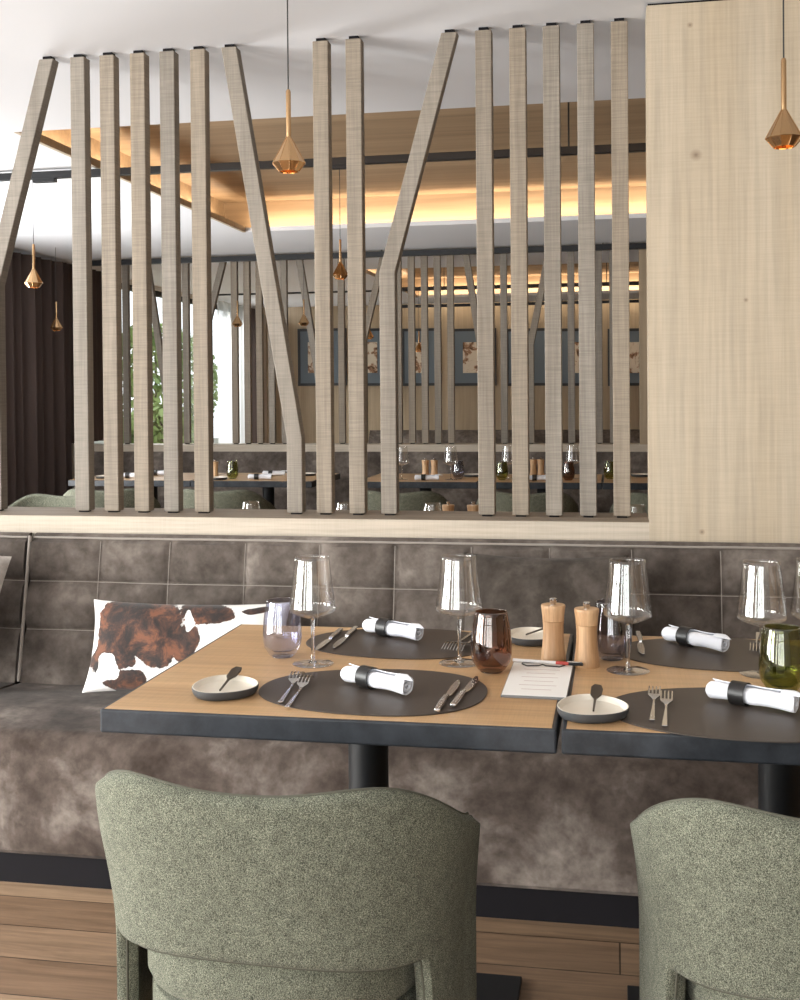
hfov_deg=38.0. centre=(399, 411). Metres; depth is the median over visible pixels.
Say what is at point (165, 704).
dining table
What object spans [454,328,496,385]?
framed picture
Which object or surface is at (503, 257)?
screen slat
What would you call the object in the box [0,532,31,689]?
banquette
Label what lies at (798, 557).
bowl
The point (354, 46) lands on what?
screen slat
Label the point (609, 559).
bowl
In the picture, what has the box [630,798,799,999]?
dining chair
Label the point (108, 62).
screen slat
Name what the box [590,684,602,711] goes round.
butter knife
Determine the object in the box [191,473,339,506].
dining table
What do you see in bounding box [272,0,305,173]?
pendant lamp
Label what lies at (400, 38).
ceiling
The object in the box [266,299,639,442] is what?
wall
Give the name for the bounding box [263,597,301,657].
tumbler
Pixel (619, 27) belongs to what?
screen slat
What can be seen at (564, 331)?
framed picture
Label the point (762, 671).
wine glass
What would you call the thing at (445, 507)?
pepper mill
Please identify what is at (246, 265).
screen slat
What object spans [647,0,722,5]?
trim
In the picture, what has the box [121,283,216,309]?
window
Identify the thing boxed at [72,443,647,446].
trim
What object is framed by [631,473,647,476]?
bread plate
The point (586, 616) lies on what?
pepper mill
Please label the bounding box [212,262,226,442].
screen slat
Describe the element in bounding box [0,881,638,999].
floor
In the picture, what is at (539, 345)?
framed picture
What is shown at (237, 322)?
pendant lamp
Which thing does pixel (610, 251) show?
screen slat
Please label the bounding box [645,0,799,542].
wall
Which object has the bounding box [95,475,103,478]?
bread plate
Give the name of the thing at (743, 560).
bowl
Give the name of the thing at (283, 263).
screen slat
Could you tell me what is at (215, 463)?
pepper mill
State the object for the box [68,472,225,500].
dining table
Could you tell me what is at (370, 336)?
pendant lamp
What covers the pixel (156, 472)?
rolled napkin
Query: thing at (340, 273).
pendant lamp
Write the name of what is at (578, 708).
bread plate
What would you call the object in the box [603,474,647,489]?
dining table
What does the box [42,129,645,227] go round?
light
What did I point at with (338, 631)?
table knife
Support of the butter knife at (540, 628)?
on the bread plate at (519, 637)
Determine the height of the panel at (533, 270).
0.050 m
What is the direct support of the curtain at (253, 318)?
hanging from the ceiling
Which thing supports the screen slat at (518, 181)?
on the ledge at (23, 511)
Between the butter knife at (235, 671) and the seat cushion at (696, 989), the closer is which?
the seat cushion at (696, 989)
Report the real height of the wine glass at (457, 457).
0.222 m
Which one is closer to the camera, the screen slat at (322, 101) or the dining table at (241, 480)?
the screen slat at (322, 101)
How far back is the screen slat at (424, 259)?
9.34 m
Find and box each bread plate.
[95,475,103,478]
[192,675,258,700]
[213,476,226,479]
[305,473,315,475]
[463,473,477,476]
[511,627,542,646]
[557,694,628,723]
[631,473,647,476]
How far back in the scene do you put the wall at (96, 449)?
8.96 m
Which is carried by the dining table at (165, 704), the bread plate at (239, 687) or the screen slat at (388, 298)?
the bread plate at (239, 687)
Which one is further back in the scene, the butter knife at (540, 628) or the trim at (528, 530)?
the trim at (528, 530)
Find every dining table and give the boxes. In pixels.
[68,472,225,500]
[100,624,573,999]
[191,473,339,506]
[367,473,477,490]
[496,474,602,492]
[562,635,799,999]
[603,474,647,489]
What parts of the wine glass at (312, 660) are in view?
stem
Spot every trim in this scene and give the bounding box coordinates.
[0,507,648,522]
[0,515,648,540]
[14,132,245,231]
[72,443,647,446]
[366,270,417,297]
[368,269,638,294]
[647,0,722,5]
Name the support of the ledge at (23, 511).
on the wall
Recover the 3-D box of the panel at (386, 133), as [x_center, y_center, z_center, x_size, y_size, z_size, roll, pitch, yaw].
[1.690,-1.512,5.971,6.750,0.050,3.620,0,1,11]
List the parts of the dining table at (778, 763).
plate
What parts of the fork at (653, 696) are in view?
handle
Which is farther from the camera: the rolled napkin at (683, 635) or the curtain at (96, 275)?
the curtain at (96, 275)
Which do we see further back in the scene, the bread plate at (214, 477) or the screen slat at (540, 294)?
the screen slat at (540, 294)
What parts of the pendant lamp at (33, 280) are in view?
cord, stem, lamp shade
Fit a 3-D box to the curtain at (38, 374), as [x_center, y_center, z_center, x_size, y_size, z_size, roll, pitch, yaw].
[-2.915,-0.009,8.855,0.119,2.410,1.711,0,1,11]
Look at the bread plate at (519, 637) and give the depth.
2.61 m
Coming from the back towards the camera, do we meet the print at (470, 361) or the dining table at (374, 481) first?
the print at (470, 361)
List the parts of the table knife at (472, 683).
handle, blade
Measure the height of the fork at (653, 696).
0.014 m
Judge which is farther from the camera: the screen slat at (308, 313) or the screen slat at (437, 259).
the screen slat at (308, 313)
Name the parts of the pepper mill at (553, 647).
knob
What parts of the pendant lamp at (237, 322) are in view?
lamp shade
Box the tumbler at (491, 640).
[471,608,511,673]
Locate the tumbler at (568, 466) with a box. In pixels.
[563,461,574,479]
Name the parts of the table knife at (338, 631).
blade, handle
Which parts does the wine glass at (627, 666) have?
stem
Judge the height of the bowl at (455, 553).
0.128 m
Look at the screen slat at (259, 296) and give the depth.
9.59 m
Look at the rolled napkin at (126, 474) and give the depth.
8.10 m
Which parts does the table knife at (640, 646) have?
handle, blade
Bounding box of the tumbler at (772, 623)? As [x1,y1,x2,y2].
[758,623,799,690]
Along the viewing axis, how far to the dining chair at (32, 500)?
6.99 m
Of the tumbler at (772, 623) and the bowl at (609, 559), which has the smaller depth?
the tumbler at (772, 623)
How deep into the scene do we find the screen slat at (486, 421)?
3.65 m
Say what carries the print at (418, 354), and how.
attached to the framed picture at (430, 330)
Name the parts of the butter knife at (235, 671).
handle, blade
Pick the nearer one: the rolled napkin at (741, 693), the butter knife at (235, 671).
the rolled napkin at (741, 693)
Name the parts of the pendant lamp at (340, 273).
cord, stem, lamp shade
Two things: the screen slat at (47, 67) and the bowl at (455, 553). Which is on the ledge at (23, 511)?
the screen slat at (47, 67)
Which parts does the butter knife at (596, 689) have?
handle, blade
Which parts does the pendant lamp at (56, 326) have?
stem, lamp shade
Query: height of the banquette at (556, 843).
0.868 m
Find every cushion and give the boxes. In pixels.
[0,556,11,591]
[82,599,291,692]
[148,950,414,999]
[686,979,753,999]
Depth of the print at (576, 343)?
14.80 m
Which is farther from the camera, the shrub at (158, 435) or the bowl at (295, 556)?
the shrub at (158, 435)
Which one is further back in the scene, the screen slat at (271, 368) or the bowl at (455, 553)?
the screen slat at (271, 368)
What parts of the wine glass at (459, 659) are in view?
stem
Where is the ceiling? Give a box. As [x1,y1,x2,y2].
[0,0,696,307]
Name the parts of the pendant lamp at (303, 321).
cord, lamp shade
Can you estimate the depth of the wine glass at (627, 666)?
2.31 m
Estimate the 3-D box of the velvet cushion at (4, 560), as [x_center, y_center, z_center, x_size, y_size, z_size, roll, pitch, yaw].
[-1.441,0.615,3.565,0.473,0.462,0.189,0,1,12]
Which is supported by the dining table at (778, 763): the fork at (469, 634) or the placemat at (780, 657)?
the placemat at (780, 657)
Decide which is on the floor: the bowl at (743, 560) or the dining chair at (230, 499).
the dining chair at (230, 499)
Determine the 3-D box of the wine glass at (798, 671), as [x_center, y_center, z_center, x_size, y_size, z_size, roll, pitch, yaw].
[0.824,0.404,2.302,0.097,0.222,0.097,0,1,11]
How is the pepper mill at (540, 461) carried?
on the dining table at (540, 485)
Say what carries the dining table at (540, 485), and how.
on the floor
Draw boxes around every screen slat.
[0,56,58,510]
[70,54,94,511]
[99,52,123,511]
[122,265,131,443]
[130,50,153,512]
[151,267,162,391]
[159,48,182,512]
[182,263,191,443]
[190,46,213,512]
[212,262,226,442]
[221,44,305,513]
[231,262,239,443]
[243,261,251,443]
[255,261,264,443]
[268,330,276,443]
[280,260,287,443]
[296,260,315,380]
[313,38,334,514]
[337,259,345,443]
[345,36,367,514]
[366,257,382,442]
[379,29,458,514]
[397,257,402,443]
[408,256,415,443]
[421,256,428,443]
[434,256,441,443]
[447,255,454,443]
[462,255,476,343]
[475,27,495,515]
[500,254,507,443]
[509,25,529,516]
[529,261,543,443]
[543,22,562,516]
[567,251,574,443]
[577,20,596,516]
[595,251,602,443]
[609,250,612,443]
[611,18,630,517]
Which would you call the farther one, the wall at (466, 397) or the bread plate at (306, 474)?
the wall at (466, 397)
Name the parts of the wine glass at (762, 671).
stem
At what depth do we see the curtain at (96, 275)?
10.33 m
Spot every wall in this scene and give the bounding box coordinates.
[72,249,647,488]
[72,278,266,443]
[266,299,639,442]
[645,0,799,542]
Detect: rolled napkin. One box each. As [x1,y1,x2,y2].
[124,472,133,477]
[154,470,163,475]
[248,474,272,479]
[262,470,286,475]
[340,663,413,694]
[362,617,423,640]
[415,474,440,479]
[530,475,545,480]
[661,625,730,651]
[706,678,799,712]
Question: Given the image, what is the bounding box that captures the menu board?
[501,662,573,699]
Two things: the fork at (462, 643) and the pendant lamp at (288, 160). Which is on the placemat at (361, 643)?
the fork at (462, 643)
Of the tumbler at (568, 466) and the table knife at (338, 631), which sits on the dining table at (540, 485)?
the tumbler at (568, 466)
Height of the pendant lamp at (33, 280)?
0.542 m
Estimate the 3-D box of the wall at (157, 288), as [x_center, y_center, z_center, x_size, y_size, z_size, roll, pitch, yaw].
[-3.533,-0.027,6.661,0.150,2.550,18.600,0,1,11]
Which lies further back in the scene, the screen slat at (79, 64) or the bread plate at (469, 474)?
the bread plate at (469, 474)
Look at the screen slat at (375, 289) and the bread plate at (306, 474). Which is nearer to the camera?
the bread plate at (306, 474)
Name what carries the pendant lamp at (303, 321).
hanging from the track at (632, 246)
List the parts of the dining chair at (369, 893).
seat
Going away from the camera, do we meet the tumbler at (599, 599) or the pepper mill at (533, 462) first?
the tumbler at (599, 599)
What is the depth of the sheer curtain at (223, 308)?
13.61 m
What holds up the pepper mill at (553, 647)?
on the dining table at (165, 704)
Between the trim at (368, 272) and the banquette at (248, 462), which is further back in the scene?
the trim at (368, 272)
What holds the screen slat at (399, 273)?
on the trim at (95, 444)
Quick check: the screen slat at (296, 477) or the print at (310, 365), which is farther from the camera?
the print at (310, 365)
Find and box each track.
[0,102,645,183]
[92,243,645,265]
[219,263,638,295]
[402,299,638,307]
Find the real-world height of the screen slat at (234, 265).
1.536 m
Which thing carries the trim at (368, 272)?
attached to the ceiling
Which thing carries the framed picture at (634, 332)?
attached to the wall at (466, 397)
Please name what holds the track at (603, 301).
hanging from the ceiling
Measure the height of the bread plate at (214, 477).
0.018 m
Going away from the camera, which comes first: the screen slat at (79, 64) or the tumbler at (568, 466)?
the screen slat at (79, 64)
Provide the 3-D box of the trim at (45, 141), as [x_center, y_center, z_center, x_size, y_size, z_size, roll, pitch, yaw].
[-1.370,-1.242,6.546,0.020,0.037,3.120,0,1,11]
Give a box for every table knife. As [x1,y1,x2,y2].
[315,628,342,650]
[333,626,357,647]
[434,680,460,711]
[450,676,478,706]
[624,630,630,651]
[636,631,644,653]
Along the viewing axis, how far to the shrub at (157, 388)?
22.67 m
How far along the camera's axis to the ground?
39.37 m
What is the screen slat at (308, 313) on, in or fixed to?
on the trim at (95, 444)
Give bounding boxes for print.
[308,342,313,372]
[367,342,376,372]
[416,342,420,372]
[463,342,477,372]
[575,342,578,372]
[630,342,638,372]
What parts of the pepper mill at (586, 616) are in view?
knob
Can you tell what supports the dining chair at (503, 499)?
on the floor
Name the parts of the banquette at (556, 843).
seat, backrest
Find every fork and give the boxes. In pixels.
[278,671,304,702]
[285,675,313,707]
[441,632,470,649]
[453,640,470,651]
[648,686,660,720]
[660,690,672,726]
[750,632,759,651]
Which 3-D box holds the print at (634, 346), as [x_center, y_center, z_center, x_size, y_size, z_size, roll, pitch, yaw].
[2.963,-0.680,14.673,0.138,0.389,0.005,0,1,11]
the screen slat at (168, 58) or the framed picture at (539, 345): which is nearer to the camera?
the screen slat at (168, 58)
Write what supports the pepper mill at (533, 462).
on the dining table at (540, 485)
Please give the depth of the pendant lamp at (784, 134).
2.49 m
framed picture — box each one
[297,328,346,385]
[367,328,379,385]
[402,328,434,385]
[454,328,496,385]
[508,328,544,385]
[562,328,578,385]
[608,328,638,385]
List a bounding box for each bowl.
[289,556,335,618]
[436,553,482,617]
[603,559,651,623]
[736,560,787,626]
[790,557,799,618]
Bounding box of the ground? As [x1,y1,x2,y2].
[94,438,217,442]
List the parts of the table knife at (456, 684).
handle, blade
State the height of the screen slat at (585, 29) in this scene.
1.536 m
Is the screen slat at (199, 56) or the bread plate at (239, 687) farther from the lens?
the screen slat at (199, 56)
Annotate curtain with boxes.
[5,252,71,505]
[63,263,103,442]
[217,300,244,442]
[251,308,256,442]
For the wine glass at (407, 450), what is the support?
on the dining table at (374, 481)
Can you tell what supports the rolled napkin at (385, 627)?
on the placemat at (361, 643)
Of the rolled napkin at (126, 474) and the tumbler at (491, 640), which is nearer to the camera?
the tumbler at (491, 640)
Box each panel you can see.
[90,98,645,202]
[402,262,638,278]
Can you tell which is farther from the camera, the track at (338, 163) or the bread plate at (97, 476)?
the bread plate at (97, 476)
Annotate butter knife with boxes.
[219,666,241,690]
[526,628,542,634]
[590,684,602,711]
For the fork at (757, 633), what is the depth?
2.51 m
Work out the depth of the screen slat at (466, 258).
9.26 m
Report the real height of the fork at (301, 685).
0.014 m
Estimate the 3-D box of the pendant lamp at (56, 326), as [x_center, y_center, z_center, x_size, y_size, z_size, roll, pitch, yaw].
[-2.612,-0.928,8.817,0.092,0.632,0.088,0,1,11]
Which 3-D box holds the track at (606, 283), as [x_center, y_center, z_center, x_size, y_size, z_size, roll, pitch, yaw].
[2.151,-1.435,12.092,8.550,0.260,0.036,0,1,11]
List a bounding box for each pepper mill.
[213,460,218,476]
[422,458,428,474]
[431,458,437,474]
[442,501,453,510]
[467,501,478,510]
[530,457,536,474]
[537,457,544,474]
[541,597,565,661]
[574,601,599,668]
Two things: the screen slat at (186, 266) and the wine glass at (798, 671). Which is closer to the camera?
the wine glass at (798, 671)
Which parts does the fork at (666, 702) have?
handle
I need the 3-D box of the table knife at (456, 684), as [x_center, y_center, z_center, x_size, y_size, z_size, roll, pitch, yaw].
[0.090,0.517,2.120,0.016,0.006,0.225,0,1,13]
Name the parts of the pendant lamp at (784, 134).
lamp shade, cord, stem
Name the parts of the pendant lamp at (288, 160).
cord, stem, lamp shade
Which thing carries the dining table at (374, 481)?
on the floor
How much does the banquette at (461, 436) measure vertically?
0.866 m
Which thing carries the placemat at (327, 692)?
on the dining table at (165, 704)
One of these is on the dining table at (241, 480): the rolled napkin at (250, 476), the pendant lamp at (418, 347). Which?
the rolled napkin at (250, 476)
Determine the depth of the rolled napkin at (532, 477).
7.52 m
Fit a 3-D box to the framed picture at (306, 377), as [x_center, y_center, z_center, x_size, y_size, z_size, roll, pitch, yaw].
[-1.034,-0.719,15.428,0.664,0.760,0.030,0,1,11]
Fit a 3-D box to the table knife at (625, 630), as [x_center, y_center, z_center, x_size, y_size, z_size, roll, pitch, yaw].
[0.501,0.508,2.564,0.018,0.006,0.224,0,1,10]
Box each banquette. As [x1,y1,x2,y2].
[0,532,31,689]
[0,533,799,928]
[94,452,647,512]
[368,429,639,442]
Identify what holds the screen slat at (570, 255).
on the trim at (95, 444)
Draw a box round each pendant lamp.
[25,182,42,287]
[50,247,62,330]
[232,300,242,326]
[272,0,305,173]
[299,260,308,325]
[333,169,346,279]
[368,331,373,338]
[416,291,420,351]
[765,0,799,149]
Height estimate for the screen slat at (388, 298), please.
1.536 m
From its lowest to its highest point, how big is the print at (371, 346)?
0.406 m
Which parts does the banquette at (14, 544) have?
seat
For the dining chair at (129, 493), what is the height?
0.737 m
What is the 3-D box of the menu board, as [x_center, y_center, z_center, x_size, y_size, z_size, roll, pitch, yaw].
[0.269,0.517,2.243,0.123,0.008,0.277,0,1,11]
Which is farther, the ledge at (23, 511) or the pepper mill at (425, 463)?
the pepper mill at (425, 463)
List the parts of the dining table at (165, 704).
plate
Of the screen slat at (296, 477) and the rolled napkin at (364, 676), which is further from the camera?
the screen slat at (296, 477)
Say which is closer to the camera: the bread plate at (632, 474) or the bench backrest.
the bench backrest
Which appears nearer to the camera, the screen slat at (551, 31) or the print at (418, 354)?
the screen slat at (551, 31)
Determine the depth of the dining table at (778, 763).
2.17 m
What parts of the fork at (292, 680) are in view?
handle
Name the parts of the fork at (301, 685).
handle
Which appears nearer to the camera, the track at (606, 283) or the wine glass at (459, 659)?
the wine glass at (459, 659)
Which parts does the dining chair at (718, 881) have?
seat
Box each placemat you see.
[258,669,487,716]
[306,629,470,659]
[616,638,799,671]
[616,687,799,742]
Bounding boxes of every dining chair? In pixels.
[8,494,74,506]
[63,488,160,507]
[95,769,479,999]
[183,489,275,508]
[368,490,447,510]
[476,491,577,511]
[610,492,647,515]
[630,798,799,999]
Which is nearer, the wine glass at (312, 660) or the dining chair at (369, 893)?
the dining chair at (369, 893)
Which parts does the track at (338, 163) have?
rail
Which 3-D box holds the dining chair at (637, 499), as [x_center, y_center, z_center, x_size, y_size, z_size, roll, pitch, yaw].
[1.568,0.836,6.939,0.617,0.737,0.490,0,1,5]
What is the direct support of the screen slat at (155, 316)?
on the trim at (95, 444)
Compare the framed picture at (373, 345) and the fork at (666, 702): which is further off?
the framed picture at (373, 345)
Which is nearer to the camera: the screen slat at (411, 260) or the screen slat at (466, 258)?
the screen slat at (466, 258)
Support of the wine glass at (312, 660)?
on the dining table at (165, 704)
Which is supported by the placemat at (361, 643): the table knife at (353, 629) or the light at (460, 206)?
the table knife at (353, 629)
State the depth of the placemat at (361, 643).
2.56 m
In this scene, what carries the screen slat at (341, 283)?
on the trim at (95, 444)
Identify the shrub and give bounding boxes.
[122,323,217,429]
[123,401,193,442]
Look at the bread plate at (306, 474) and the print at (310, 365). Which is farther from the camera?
the print at (310, 365)
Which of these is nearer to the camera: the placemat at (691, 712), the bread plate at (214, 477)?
the placemat at (691, 712)
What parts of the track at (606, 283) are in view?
rail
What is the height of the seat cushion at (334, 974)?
0.108 m
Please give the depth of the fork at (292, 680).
2.21 m
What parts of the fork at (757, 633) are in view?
handle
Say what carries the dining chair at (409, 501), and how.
on the floor
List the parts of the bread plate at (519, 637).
plate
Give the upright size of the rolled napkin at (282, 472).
0.041 m
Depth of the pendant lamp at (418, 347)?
12.46 m
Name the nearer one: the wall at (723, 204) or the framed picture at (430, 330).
the wall at (723, 204)
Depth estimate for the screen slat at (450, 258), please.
9.30 m
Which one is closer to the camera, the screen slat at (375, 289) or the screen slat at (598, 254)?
the screen slat at (598, 254)
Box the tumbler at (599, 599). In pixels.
[595,599,631,660]
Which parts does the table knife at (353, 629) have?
blade, handle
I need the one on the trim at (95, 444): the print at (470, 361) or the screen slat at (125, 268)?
the screen slat at (125, 268)
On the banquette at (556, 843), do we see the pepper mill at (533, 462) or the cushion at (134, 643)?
the cushion at (134, 643)
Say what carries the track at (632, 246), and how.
hanging from the ceiling
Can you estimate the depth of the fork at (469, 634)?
2.52 m
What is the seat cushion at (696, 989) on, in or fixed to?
on the dining chair at (718, 881)
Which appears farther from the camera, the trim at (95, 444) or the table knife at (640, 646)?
the trim at (95, 444)
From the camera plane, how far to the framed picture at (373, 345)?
15.29 m
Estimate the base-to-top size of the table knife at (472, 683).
0.006 m
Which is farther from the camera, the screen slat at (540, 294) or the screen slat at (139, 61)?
the screen slat at (540, 294)
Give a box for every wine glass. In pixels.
[289,556,335,667]
[399,450,407,479]
[436,553,482,667]
[445,457,457,479]
[603,559,651,675]
[736,560,787,678]
[790,557,799,672]
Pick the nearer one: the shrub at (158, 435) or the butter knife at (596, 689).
the butter knife at (596, 689)
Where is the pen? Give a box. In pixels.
[513,658,582,665]
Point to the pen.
(573, 663)
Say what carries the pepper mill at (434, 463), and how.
on the dining table at (374, 481)
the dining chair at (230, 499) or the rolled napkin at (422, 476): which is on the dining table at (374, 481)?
the rolled napkin at (422, 476)
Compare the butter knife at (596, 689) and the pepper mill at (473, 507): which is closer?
the butter knife at (596, 689)

